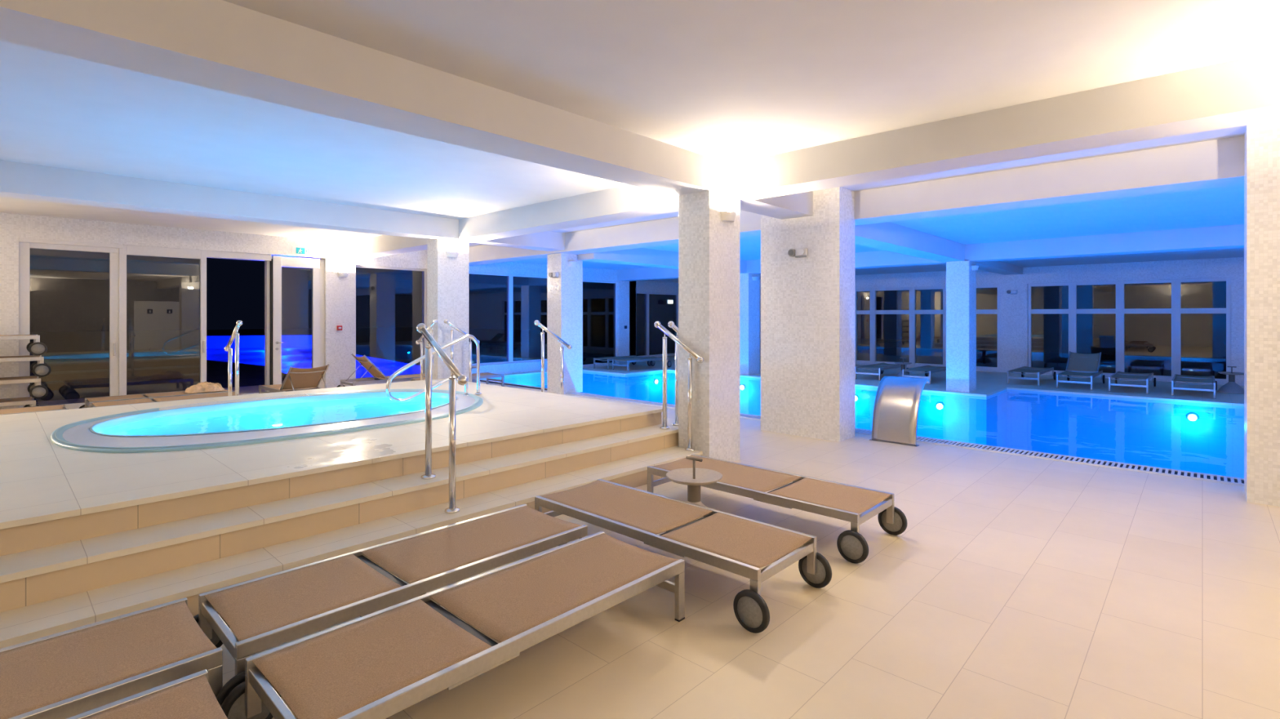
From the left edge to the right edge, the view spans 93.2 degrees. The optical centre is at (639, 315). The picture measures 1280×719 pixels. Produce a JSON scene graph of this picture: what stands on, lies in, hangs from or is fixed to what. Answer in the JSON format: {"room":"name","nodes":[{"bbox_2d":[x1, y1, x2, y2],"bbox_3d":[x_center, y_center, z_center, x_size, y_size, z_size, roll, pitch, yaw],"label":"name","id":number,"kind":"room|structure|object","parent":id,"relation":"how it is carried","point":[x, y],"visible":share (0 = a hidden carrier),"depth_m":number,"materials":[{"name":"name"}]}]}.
{"room":"spa","nodes":[
{"label":"spa","id":0,"kind":"room"},
{"bbox_2d":[0,212,635,408],"bbox_3d":[-6.160,-0.045,12.832,0.300,3.090,17.400,0,0,43],"label":"wall","id":1,"kind":"structure","parent":0,"point":[339,291],"depth_m":11.72,"materials":[{"name":"paint"}]},
{"bbox_2d":[18,237,123,409],"bbox_3d":[-9.034,0.160,9.630,0.172,2.680,1.205,0,0,43],"label":"window","id":2,"kind":"structure","parent":1,"relation":"in","point":[25,245],"depth_m":9.46,"materials":[{"name":"white metal"}]},
{"bbox_2d":[118,244,206,395],"bbox_3d":[-8.232,0.160,10.465,0.130,2.680,1.200,0,0,43],"label":"door frame","id":3,"kind":"structure","parent":1,"relation":"in","point":[127,250],"depth_m":10.25,"materials":[{"name":"white metal"}]},
{"bbox_2d":[206,250,272,395],"bbox_3d":[-7.525,0.160,11.350,0.240,2.680,1.060,0,0,43],"label":"door","id":4,"kind":"structure","parent":1,"relation":"in","point":[268,260],"depth_m":11.67,"materials":[{"name":"metal"}]},
{"bbox_2d":[271,255,324,390],"bbox_3d":[-6.778,0.170,12.036,0.209,2.660,0.969,0,0,38],"label":"door","id":5,"kind":"structure","parent":1,"relation":"in","point":[317,265],"depth_m":12.09,"materials":[{"name":"white metal"}]},
{"bbox_2d":[292,246,311,255],"bbox_3d":[-6.717,-1.290,11.998,0.019,0.150,0.340,0,0,43],"label":"exit sign","id":6,"kind":"object","parent":1,"relation":"attached to","point":[295,250],"visible":1,"depth_m":11.99,"materials":[{"name":"white plastic"}]},
{"bbox_2d":[337,325,342,330],"bbox_3d":[-6.218,0.250,12.518,0.043,0.100,0.100,0,0,43],"label":"button","id":7,"kind":"object","parent":1,"relation":"attached to","point":[339,327],"visible":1,"depth_m":12.50,"materials":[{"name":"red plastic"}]},
{"bbox_2d":[337,271,348,277],"bbox_3d":[-6.149,-0.858,12.549,0.100,0.095,0.220,0,0,43],"label":"wall sconce","id":8,"kind":"object","parent":1,"relation":"attached to","point":[340,273],"visible":1,"depth_m":12.51,"materials":[{"name":"white plastic"}]},
{"bbox_2d":[355,265,426,386],"bbox_3d":[-5.540,0.210,13.454,0.080,2.580,1.645,0,0,43],"label":"window","id":9,"kind":"structure","parent":1,"relation":"in","point":[424,271],"depth_m":14.00,"materials":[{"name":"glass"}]},
{"bbox_2d":[468,271,546,365],"bbox_3d":[-3.468,0.075,15.682,0.100,2.310,3.000,0,0,43],"label":"window","id":10,"kind":"structure","parent":1,"relation":"in","point":[509,277],"depth_m":15.72,"materials":[{"name":"white metal"}]},
{"bbox_2d":[582,280,617,366],"bbox_3d":[-1.305,0.215,18.006,0.080,2.510,1.690,0,0,43],"label":"window","id":11,"kind":"structure","parent":1,"relation":"in","point":[599,297],"depth_m":18.12,"materials":[{"name":"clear glass"}]},
{"bbox_2d":[629,280,635,364],"bbox_3d":[-0.885,0.050,19.603,1.800,2.900,0.300,0,0,43],"label":"wall","id":12,"kind":"structure","parent":0,"point":[630,281],"depth_m":18.97,"materials":[{"name":"paint"}]},
{"bbox_2d":[0,0,1279,247],"bbox_3d":[-1.164,-1.615,3.814,22.900,0.150,11.000,0,0,43],"label":"ceiling","id":13,"kind":"structure","parent":0,"point":[730,82],"depth_m":4.04,"materials":[{"name":"paint"}]},
{"bbox_2d":[0,160,564,251],"bbox_3d":[-5.205,-1.410,7.471,0.400,0.360,10.850,0,0,43],"label":"beam","id":14,"kind":"structure","parent":13,"relation":"attached to","point":[20,180],"depth_m":7.34,"materials":[{"name":"paint"}]},
{"bbox_2d":[0,0,813,219],"bbox_3d":[-1.409,-1.410,3.940,0.430,0.360,10.850,0,0,43],"label":"beam","id":15,"kind":"structure","parent":13,"relation":"attached to","point":[219,45],"depth_m":3.42,"materials":[{"name":"paint"}]},
{"bbox_2d":[347,50,1279,258],"bbox_3d":[1.743,-1.403,5.617,21.100,0.354,0.400,0,0,43],"label":"beam","id":16,"kind":"structure","parent":13,"relation":"attached to","point":[1243,91],"depth_m":4.66,"materials":[{"name":"paint"}]},
{"bbox_2d":[468,135,1244,266],"bbox_3d":[3.275,-1.387,7.265,21.100,0.385,0.500,0,0,43],"label":"beam","id":17,"kind":"structure","parent":13,"relation":"attached to","point":[1216,163],"depth_m":6.37,"materials":[{"name":"paint"}]},
{"bbox_2d":[635,280,678,356],"bbox_3d":[0.268,0.050,21.944,0.300,2.900,4.700,0,0,43],"label":"wall","id":18,"kind":"structure","parent":0,"point":[648,286],"depth_m":22.16,"materials":[{"name":"paint"}]},
{"bbox_2d":[635,292,677,356],"bbox_3d":[0.597,0.315,22.253,0.100,2.310,2.400,0,0,43],"label":"window","id":19,"kind":"structure","parent":18,"relation":"in","point":[651,308],"depth_m":22.16,"materials":[{"name":"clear glass"}]},
{"bbox_2d":[666,299,673,304],"bbox_3d":[1.076,-0.520,22.490,0.149,0.160,0.320,0,0,43],"label":"exit light","id":20,"kind":"object","parent":18,"relation":"attached to","point":[668,301],"visible":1,"depth_m":22.44,"materials":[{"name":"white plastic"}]},
{"bbox_2d":[35,355,1279,718],"bbox_3d":[2.616,1.520,7.878,22.900,0.040,22.100,0,0,43],"label":"floor","id":21,"kind":"structure","parent":0,"point":[1013,586],"depth_m":3.07,"materials":[{"name":"tile"}]},
{"bbox_2d":[0,396,39,407],"bbox_3d":[-9.446,1.355,8.271,0.676,0.290,1.804,0,0,43],"label":"sun lounger","id":22,"kind":"object","parent":21,"relation":"on","point":[29,402],"visible":0.46,"depth_m":8.64,"materials":[{"name":"fabric"}]},
{"bbox_2d":[0,375,48,399],"bbox_3d":[-9.412,1.045,8.308,0.676,0.290,1.804,0,0,43],"label":"sun lounger","id":23,"kind":"object","parent":22,"relation":"on","point":[37,389],"visible":0.98,"depth_m":8.67,"materials":[{"name":"metal"}]},
{"bbox_2d":[0,355,51,377],"bbox_3d":[-9.392,0.735,8.330,0.676,0.290,1.804,0,0,43],"label":"sun lounger","id":24,"kind":"object","parent":23,"relation":"on","point":[39,368],"visible":0.99,"depth_m":8.69,"materials":[{"name":"fabric"}]},
{"bbox_2d":[0,334,47,355],"bbox_3d":[-9.419,0.425,8.301,0.676,0.290,1.804,0,0,43],"label":"sun lounger","id":25,"kind":"object","parent":24,"relation":"on","point":[36,348],"visible":1,"depth_m":8.66,"materials":[{"name":"metal"}]},
{"bbox_2d":[0,404,68,415],"bbox_3d":[-8.214,1.355,7.467,0.676,0.290,1.804,0,0,43],"label":"sun lounger","id":26,"kind":"object","parent":21,"relation":"on","point":[55,407],"visible":0.34,"depth_m":7.85,"materials":[{"name":"fabric"}]},
{"bbox_2d":[0,597,222,718],"bbox_3d":[-2.346,1.355,1.736,0.676,0.290,1.804,0,0,43],"label":"sun lounger","id":27,"kind":"object","parent":21,"relation":"on","point":[68,673],"visible":0.98,"depth_m":2.13,"materials":[{"name":"fabric"}]},
{"bbox_2d":[66,669,227,718],"bbox_3d":[-1.881,1.355,1.208,0.676,0.290,1.804,0,0,43],"label":"sun lounger","id":28,"kind":"object","parent":21,"relation":"on","point":[191,696],"visible":1,"depth_m":1.89,"materials":[{"name":"fabric"}]},
{"bbox_2d":[78,387,233,408],"bbox_3d":[-7.392,1.355,9.305,0.676,0.290,1.804,0,0,43],"label":"sun lounger","id":29,"kind":"object","parent":21,"relation":"on","point":[88,400],"visible":0.48,"depth_m":9.12,"materials":[{"name":"fabric"}]},
{"bbox_2d":[184,381,227,393],"bbox_3d":[-6.944,1.124,9.655,0.352,0.156,0.529,0,0,43],"label":"towel","id":30,"kind":"object","parent":29,"relation":"on","point":[202,387],"visible":1,"depth_m":9.57,"materials":[{"name":"beige fabric"}]},
{"bbox_2d":[89,391,245,407],"bbox_3d":[-6.880,1.355,8.828,0.676,0.290,1.804,0,0,43],"label":"sun lounger","id":31,"kind":"object","parent":21,"relation":"on","point":[215,394],"visible":0.37,"depth_m":8.79,"materials":[{"name":"fabric"}]},
{"bbox_2d":[258,364,329,393],"bbox_3d":[-5.793,1.146,10.169,1.804,0.709,0.676,0,0,43],"label":"sun lounger","id":32,"kind":"object","parent":21,"relation":"on","point":[295,379],"visible":0.59,"depth_m":9.92,"materials":[{"name":"fabric"}]},
{"bbox_2d":[336,353,425,387],"bbox_3d":[-4.895,1.112,11.857,0.676,0.776,1.804,0,0,43],"label":"sun lounger","id":33,"kind":"object","parent":21,"relation":"on","point":[379,377],"visible":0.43,"depth_m":11.58,"materials":[{"name":"metal"}]},
{"bbox_2d":[193,504,587,706],"bbox_3d":[-1.136,1.355,3.030,0.676,0.290,1.804,0,0,43],"label":"sun lounger","id":34,"kind":"object","parent":21,"relation":"on","point":[264,613],"visible":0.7,"depth_m":2.79,"materials":[{"name":"fabric"}]},
{"bbox_2d":[186,454,701,616],"bbox_3d":[-4.098,1.433,5.227,5.864,0.133,9.072,0,0,43],"label":"step riser","id":35,"kind":"structure","parent":21,"relation":"on","point":[640,478],"depth_m":5.12,"materials":[{"name":"tile"}]},
{"bbox_2d":[0,445,702,648],"bbox_3d":[-4.091,1.351,5.233,5.900,0.032,9.090,0,0,43],"label":"step tread","id":36,"kind":"structure","parent":35,"relation":"on","point":[29,623],"depth_m":3.32,"materials":[{"name":"tile"}]},
{"bbox_2d":[0,432,678,613],"bbox_3d":[-4.210,1.266,5.106,5.204,0.138,8.742,0,0,43],"label":"step riser","id":37,"kind":"structure","parent":36,"relation":"on","point":[35,589],"depth_m":3.52,"materials":[{"name":"tile"}]},
{"bbox_2d":[0,417,678,583],"bbox_3d":[-4.204,1.181,5.112,5.240,0.032,8.760,0,0,43],"label":"step tread","id":38,"kind":"structure","parent":37,"relation":"on","point":[21,565],"depth_m":3.57,"materials":[{"name":"tile"}]},
{"bbox_2d":[0,412,662,555],"bbox_3d":[-4.316,1.099,4.992,4.584,0.133,8.432,0,0,43],"label":"step riser","id":39,"kind":"structure","parent":38,"relation":"on","point":[15,540],"depth_m":3.76,"materials":[{"name":"tile"}]},
{"bbox_2d":[0,378,662,529],"bbox_3d":[-4.309,1.016,4.999,4.620,0.032,8.450,0,0,43],"label":"raised platform","id":40,"kind":"object","parent":39,"relation":"on","point":[41,481],"visible":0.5,"depth_m":4.37,"materials":[{"name":"tile"}]},
{"bbox_2d":[224,320,242,396],"bbox_3d":[-5.204,0.695,7.737,0.632,1.281,0.104,0,0,43],"label":"handrail","id":41,"kind":"object","parent":40,"relation":"on","point":[235,335],"visible":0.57,"depth_m":7.61,"materials":[{"name":"silver metal"}]},
{"bbox_2d":[50,333,483,453],"bbox_3d":[-3.426,0.841,6.312,2.895,1.228,3.924,0,0,43],"label":"hot tub","id":42,"kind":"object","parent":40,"relation":"on","point":[238,422],"visible":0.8,"depth_m":6.34,"materials":[{"name":"teal liquid"}]},
{"bbox_2d":[415,319,437,380],"bbox_3d":[-3.405,0.695,9.641,0.632,1.281,0.104,0,0,43],"label":"handrail","id":43,"kind":"object","parent":40,"relation":"on","point":[434,322],"visible":0.66,"depth_m":9.72,"materials":[{"name":"silver metal"}]},
{"bbox_2d":[444,319,479,382],"bbox_3d":[-2.848,0.695,9.683,0.104,1.281,0.632,0,0,43],"label":"handrail","id":44,"kind":"object","parent":40,"relation":"on","point":[446,321],"visible":0.58,"depth_m":9.63,"materials":[{"name":"silver metal"}]},
{"bbox_2d":[533,320,572,395],"bbox_3d":[-1.165,0.695,8.145,0.104,1.281,0.632,0,0,43],"label":"handrail","id":45,"kind":"object","parent":40,"relation":"on","point":[536,322],"visible":0.66,"depth_m":8.05,"materials":[{"name":"silver metal"}]},
{"bbox_2d":[416,323,467,513],"bbox_3d":[-1.391,0.695,4.231,0.632,1.281,0.104,0,0,43],"label":"handrail","id":46,"kind":"object","parent":36,"relation":"on","point":[462,380],"visible":1,"depth_m":4.18,"materials":[{"name":"silver metal"}]},
{"bbox_2d":[667,320,678,426],"bbox_3d":[0.519,0.695,6.578,0.104,1.281,0.632,0,0,43],"label":"handrail","id":47,"kind":"object","parent":36,"relation":"on","point":[671,324],"visible":0.47,"depth_m":6.42,"materials":[{"name":"silver metal"}]},
{"bbox_2d":[653,320,704,451],"bbox_3d":[0.388,0.695,6.113,0.632,1.281,0.104,0,0,43],"label":"handrail","id":48,"kind":"object","parent":36,"relation":"on","point":[657,324],"visible":1,"depth_m":6.07,"materials":[{"name":"silver metal"}]},
{"bbox_2d":[426,239,468,382],"bbox_3d":[-3.163,0.130,9.976,0.340,2.740,0.560,0,0,43],"label":"pillar","id":49,"kind":"structure","parent":21,"relation":"on","point":[447,277],"depth_m":9.81,"materials":[{"name":"tile"}]},
{"bbox_2d":[445,250,458,257],"bbox_3d":[-3.022,-0.998,9.804,0.100,0.095,0.220,0,0,43],"label":"wall sconce","id":50,"kind":"object","parent":49,"relation":"attached to","point":[450,254],"visible":1,"depth_m":9.76,"materials":[{"name":"white plastic"}]},
{"bbox_2d":[220,531,684,718],"bbox_3d":[-0.612,1.355,2.537,0.676,0.290,1.804,0,0,43],"label":"sun lounger","id":51,"kind":"object","parent":21,"relation":"on","point":[380,664],"visible":0.99,"depth_m":2.30,"materials":[{"name":"fabric"}]},
{"bbox_2d":[410,372,503,386],"bbox_3d":[-3.659,1.355,12.114,0.676,0.290,1.804,0,0,43],"label":"sun lounger","id":52,"kind":"object","parent":21,"relation":"on","point":[485,375],"visible":0.25,"depth_m":12.46,"materials":[{"name":"fabric"}]},
{"bbox_2d":[468,361,476,382],"bbox_3d":[-3.732,1.245,13.196,0.410,0.510,0.410,0,0,43],"label":"side table","id":53,"kind":"object","parent":21,"relation":"on","point":[473,367],"visible":0.2,"depth_m":13.14,"materials":[{"name":"metal"}]},
{"bbox_2d":[546,253,582,394],"bbox_3d":[-1.473,0.025,11.873,0.430,2.950,0.540,0,0,43],"label":"pillar","id":54,"kind":"structure","parent":21,"relation":"on","point":[564,292],"depth_m":11.71,"materials":[{"name":"paint"}]},
{"bbox_2d":[548,271,558,278],"bbox_3d":[-1.663,-0.784,11.633,0.243,0.112,0.070,0,0,43],"label":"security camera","id":55,"kind":"object","parent":54,"relation":"attached to","point":[553,275],"visible":1,"depth_m":11.60,"materials":[{"name":"white plastic"}]},
{"bbox_2d":[567,261,577,266],"bbox_3d":[-1.286,-0.998,11.685,0.100,0.095,0.220,0,0,43],"label":"wall sconce","id":56,"kind":"object","parent":54,"relation":"attached to","point":[571,264],"visible":1,"depth_m":11.64,"materials":[{"name":"white plastic"}]},
{"bbox_2d":[593,355,650,369],"bbox_3d":[-0.498,1.355,17.744,0.676,0.290,1.804,0,0,43],"label":"sun lounger","id":57,"kind":"object","parent":21,"relation":"on","point":[610,358],"visible":0.77,"depth_m":17.45,"materials":[{"name":"metal"}]},
{"bbox_2d":[612,356,671,371],"bbox_3d":[0.066,1.355,17.219,0.676,0.290,1.804,0,0,43],"label":"sun lounger","id":58,"kind":"object","parent":21,"relation":"on","point":[652,359],"visible":0.98,"depth_m":16.93,"materials":[{"name":"fabric"}]},
{"bbox_2d":[534,479,831,633],"bbox_3d":[0.158,1.355,3.658,1.804,0.290,0.676,0,0,43],"label":"sun lounger","id":59,"kind":"object","parent":21,"relation":"on","point":[739,545],"visible":0.98,"depth_m":3.38,"materials":[{"name":"fabric"}]},
{"bbox_2d":[666,456,722,532],"bbox_3d":[0.378,1.245,4.224,0.410,0.510,0.410,0,0,43],"label":"side table","id":60,"kind":"object","parent":21,"relation":"on","point":[694,477],"visible":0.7,"depth_m":4.21,"materials":[{"name":"metal"}]},
{"bbox_2d":[666,467,722,485],"bbox_3d":[0.378,1.131,4.224,0.394,0.041,0.394,0,0,43],"label":"table top","id":61,"kind":"object","parent":60,"relation":"on","point":[701,477],"depth_m":4.25,"materials":[{"name":"metal"}]},
{"bbox_2d":[678,190,739,462],"bbox_3d":[0.718,0.130,6.239,0.388,2.740,0.535,0,0,43],"label":"pillar","id":62,"kind":"structure","parent":21,"relation":"on","point":[708,246],"depth_m":6.05,"materials":[{"name":"tile"}]},
{"bbox_2d":[720,210,737,222],"bbox_3d":[0.912,-0.998,6.090,0.100,0.095,0.220,0,0,43],"label":"wall sconce","id":63,"kind":"object","parent":62,"relation":"attached to","point":[728,216],"visible":1,"depth_m":6.04,"materials":[{"name":"white plastic"}]},
{"bbox_2d":[739,273,759,375],"bbox_3d":[2.753,0.200,15.652,0.470,2.600,0.530,0,0,43],"label":"pillar","id":64,"kind":"structure","parent":21,"relation":"on","point":[749,290],"depth_m":15.43,"materials":[{"name":"tile"}]},
{"bbox_2d":[751,276,758,280],"bbox_3d":[2.972,-0.948,15.469,0.100,0.095,0.220,0,0,43],"label":"wall sconce","id":65,"kind":"object","parent":64,"relation":"attached to","point":[754,278],"visible":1,"depth_m":15.42,"materials":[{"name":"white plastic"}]},
{"bbox_2d":[647,454,906,564],"bbox_3d":[0.922,1.355,4.460,1.804,0.290,0.676,0,0,43],"label":"sun lounger","id":66,"kind":"object","parent":21,"relation":"on","point":[845,502],"visible":0.87,"depth_m":4.16,"materials":[{"name":"fabric"}]},
{"bbox_2d":[760,186,854,442],"bbox_3d":[2.127,-0.025,7.719,1.080,3.050,0.440,0,0,43],"label":"pillar","id":67,"kind":"structure","parent":21,"relation":"on","point":[807,304],"depth_m":7.47,"materials":[{"name":"tile"}]},
{"bbox_2d":[787,248,807,257],"bbox_3d":[1.959,-0.784,7.526,0.243,0.112,0.070,0,0,43],"label":"security camera","id":68,"kind":"object","parent":67,"relation":"attached to","point":[798,252],"visible":1,"depth_m":7.51,"materials":[{"name":"white plastic"}]},
{"bbox_2d":[475,378,1244,485],"bbox_3d":[2.331,1.518,8.305,17.900,0.064,0.267,0,0,43],"label":"overflow grating","id":69,"kind":"object","parent":21,"relation":"on","point":[1193,475],"visible":0.59,"depth_m":6.50,"materials":[{"name":"white plastic"}]},
{"bbox_2d":[496,371,1244,478],"bbox_3d":[4.691,2.220,10.857,17.920,1.360,6.710,0,0,43],"label":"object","id":70,"kind":"object","parent":21,"relation":"in","point":[1163,437],"visible":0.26,"depth_m":11.67,"materials":[{"name":"liquid"}]},
{"bbox_2d":[739,384,745,391],"bbox_3d":[2.565,1.800,15.164,0.159,0.159,0.040,0,0,43],"label":"lamp","id":71,"kind":"object","parent":70,"relation":"attached to","point":[742,388],"visible":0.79,"depth_m":15.14,"materials":[{"name":"white glass"}]},
{"bbox_2d":[854,395,858,402],"bbox_3d":[4.689,1.800,13.189,0.159,0.159,0.040,0,0,43],"label":"lamp","id":72,"kind":"object","parent":70,"relation":"attached to","point":[856,397],"visible":0.51,"depth_m":13.15,"materials":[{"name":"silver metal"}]},
{"bbox_2d":[480,371,1244,414],"bbox_3d":[4.691,1.545,10.857,17.920,0.001,6.710,0,0,43],"label":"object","id":73,"kind":"object","parent":70,"relation":"in","point":[588,378],"visible":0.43,"depth_m":13.54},
{"bbox_2d":[935,402,944,410],"bbox_3d":[5.955,1.800,12.010,0.159,0.159,0.040,0,0,43],"label":"lamp","id":74,"kind":"object","parent":70,"relation":"attached to","point":[940,406],"visible":1,"depth_m":11.99,"materials":[{"name":"white glass"}]},
{"bbox_2d":[1186,413,1198,422],"bbox_3d":[9.767,1.800,10.691,0.159,0.159,0.040,0,0,43],"label":"lamp","id":75,"kind":"object","parent":70,"relation":"attached to","point":[1192,417],"visible":1,"depth_m":10.68,"materials":[{"name":"white glass"}]},
{"bbox_2d":[854,362,909,381],"bbox_3d":[5.940,1.355,14.828,0.676,0.290,1.804,0,0,43],"label":"sun lounger","id":76,"kind":"object","parent":21,"relation":"on","point":[885,366],"visible":0.87,"depth_m":14.43,"materials":[{"name":"fabric"}]},
{"bbox_2d":[869,375,929,447],"bbox_3d":[3.141,1.127,7.297,0.550,0.746,0.525,0,0,43],"label":"spout","id":77,"kind":"object","parent":21,"relation":"on","point":[898,398],"visible":1,"depth_m":7.19,"materials":[{"name":"metal"}]},
{"bbox_2d":[893,357,911,377],"bbox_3d":[6.239,1.245,14.341,0.410,0.510,0.410,0,0,43],"label":"side table","id":78,"kind":"object","parent":21,"relation":"on","point":[903,364],"visible":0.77,"depth_m":14.29,"materials":[{"name":"metal"}]},
{"bbox_2d":[893,362,911,364],"bbox_3d":[6.239,1.131,14.341,0.394,0.041,0.394,0,0,43],"label":"tray","id":79,"kind":"object","parent":78,"relation":"on","point":[900,363],"depth_m":14.25,"materials":[{"name":"metal"}]},
{"bbox_2d":[902,364,946,384],"bbox_3d":[6.745,1.355,14.078,0.676,0.290,1.804,0,0,43],"label":"sun lounger","id":80,"kind":"object","parent":21,"relation":"on","point":[931,369],"visible":0.79,"depth_m":13.62,"materials":[{"name":"fabric"}]},
{"bbox_2d":[946,259,976,392],"bbox_3d":[6.461,0.200,12.161,0.415,2.600,0.510,0,0,43],"label":"pillar","id":81,"kind":"structure","parent":21,"relation":"on","point":[961,280],"depth_m":11.99,"materials":[{"name":"paint"}]},
{"bbox_2d":[971,265,978,271],"bbox_3d":[6.680,-0.948,12.019,0.100,0.095,0.220,0,0,43],"label":"wall sconce","id":82,"kind":"object","parent":81,"relation":"attached to","point":[975,268],"visible":1,"depth_m":11.97,"materials":[{"name":"white plastic"}]},
{"bbox_2d":[1007,366,1056,386],"bbox_3d":[8.915,1.355,13.768,0.676,0.290,1.804,0,0,43],"label":"sun lounger","id":83,"kind":"object","parent":21,"relation":"on","point":[1023,370],"visible":1,"depth_m":13.37,"materials":[{"name":"fabric"}]},
{"bbox_2d":[1056,351,1105,390],"bbox_3d":[9.480,1.150,13.010,0.676,0.700,1.804,0,0,43],"label":"sun lounger","id":84,"kind":"object","parent":21,"relation":"on","point":[1077,364],"visible":1,"depth_m":13.23,"materials":[{"name":"metal"}]},
{"bbox_2d":[1108,371,1155,394],"bbox_3d":[10.110,1.355,12.424,0.676,0.290,1.804,0,0,43],"label":"sun lounger","id":85,"kind":"object","parent":21,"relation":"on","point":[1117,375],"visible":1,"depth_m":11.97,"materials":[{"name":"fabric"}]},
{"bbox_2d":[1171,373,1217,399],"bbox_3d":[10.794,1.355,11.787,0.676,0.290,1.804,0,0,43],"label":"sun lounger","id":86,"kind":"object","parent":21,"relation":"on","point":[1175,378],"visible":1,"depth_m":11.33,"materials":[{"name":"metal"}]},
{"bbox_2d":[1217,366,1244,394],"bbox_3d":[11.580,1.245,11.832,0.410,0.510,0.410,0,0,43],"label":"side table","id":87,"kind":"object","parent":21,"relation":"on","point":[1231,387],"visible":0.97,"depth_m":11.78,"materials":[{"name":"metal"}]},
{"bbox_2d":[1217,371,1244,375],"bbox_3d":[11.580,1.131,11.832,0.394,0.041,0.394,0,0,43],"label":"tray","id":88,"kind":"object","parent":87,"relation":"on","point":[1231,373],"depth_m":11.81,"materials":[{"name":"metal"}]},
{"bbox_2d":[1244,120,1279,506],"bbox_3d":[5.524,-0.025,4.572,1.338,3.050,0.420,0,0,43],"label":"pillar","id":89,"kind":"structure","parent":21,"relation":"on","point":[1261,140],"depth_m":4.82,"materials":[{"name":"paint"}]},
{"bbox_2d":[510,185,1244,270],"bbox_3d":[4.557,-1.550,9.964,22.900,0.300,5.800,0,0,43],"label":"ceiling","id":90,"kind":"structure","parent":0,"point":[1224,206],"depth_m":8.83,"materials":[{"name":"paint"}]},
{"bbox_2d":[577,248,760,276],"bbox_3d":[2.571,-1.291,15.500,0.450,0.418,10.600,0,0,43],"label":"beam","id":91,"kind":"structure","parent":90,"relation":"attached to","point":[637,256],"depth_m":12.47,"materials":[{"name":"paint"}]},
{"bbox_2d":[617,224,1244,280],"bbox_3d":[6.516,-1.340,12.070,22.900,0.520,0.450,0,0,43],"label":"beam","id":92,"kind":"structure","parent":90,"relation":"attached to","point":[1224,237],"depth_m":10.79,"materials":[{"name":"paint"}]},
{"bbox_2d":[854,222,1022,275],"bbox_3d":[6.265,-1.291,12.064,0.420,0.418,10.600,0,0,43],"label":"beam","id":93,"kind":"structure","parent":90,"relation":"attached to","point":[887,236],"depth_m":10.01,"materials":[{"name":"paint"}]},
{"bbox_2d":[641,247,1244,282],"bbox_3d":[8.338,-1.480,14.028,22.900,0.440,5.300,0,0,43],"label":"ceiling","id":94,"kind":"structure","parent":0,"point":[1228,252],"depth_m":13.82,"materials":[{"name":"paint"}]},
{"bbox_2d":[760,257,1244,386],"bbox_3d":[10.040,0.050,15.859,22.900,2.900,0.300,0,0,43],"label":"wall","id":95,"kind":"structure","parent":0,"point":[1013,308],"depth_m":15.24,"materials":[{"name":"paint"}]},
{"bbox_2d":[854,286,945,366],"bbox_3d":[7.675,0.320,17.977,2.650,2.300,0.120,0,0,43],"label":"window","id":96,"kind":"structure","parent":95,"relation":"in","point":[873,312],"depth_m":17.85,"materials":[{"name":"white plastic"}]},
{"bbox_2d":[976,284,999,371],"bbox_3d":[9.359,0.320,16.411,0.750,2.300,0.120,0,0,43],"label":"window","id":97,"kind":"structure","parent":95,"relation":"in","point":[978,311],"depth_m":16.18,"materials":[{"name":"white plastic"}]},
{"bbox_2d":[1006,289,1017,294],"bbox_3d":[9.759,-0.624,15.867,0.243,0.112,0.070,0,0,43],"label":"emergency light","id":98,"kind":"object","parent":95,"relation":"attached to","point":[1011,291],"visible":1,"depth_m":15.86,"materials":[{"name":"white plastic"}]},
{"bbox_2d":[1027,277,1231,383],"bbox_3d":[11.475,0.320,14.442,3.770,2.300,0.120,0,0,43],"label":"window","id":99,"kind":"structure","parent":95,"relation":"in","point":[1120,310],"depth_m":14.36,"materials":[{"name":"white plastic"}]},
{"label":"outside","id":100,"kind":"structure","parent":0,"visible":0},
{"bbox_2d":[857,346,1226,378],"bbox_3d":[17.019,1.540,17.561,23.000,0.020,11.100,0,0,43],"label":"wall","id":101,"kind":"structure","parent":100,"point":[1158,366],"depth_m":20.43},
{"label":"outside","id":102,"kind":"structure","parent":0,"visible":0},
{"bbox_2d":[30,327,909,401],"bbox_3d":[-25.683,1.540,40.963,66.590,0.020,55.000,0,0,43],"label":"terrace","id":103,"kind":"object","parent":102,"point":[157,361],"visible":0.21,"depth_m":23.86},
{"bbox_2d":[206,335,420,377],"bbox_3d":[-18.179,2.025,31.496,7.436,0.950,41.824,0,0,-36],"label":"basin","id":104,"kind":"object","parent":103,"relation":"in","point":[296,353],"visible":0.07,"depth_m":39.83,"materials":[{"name":"blue liquid"}]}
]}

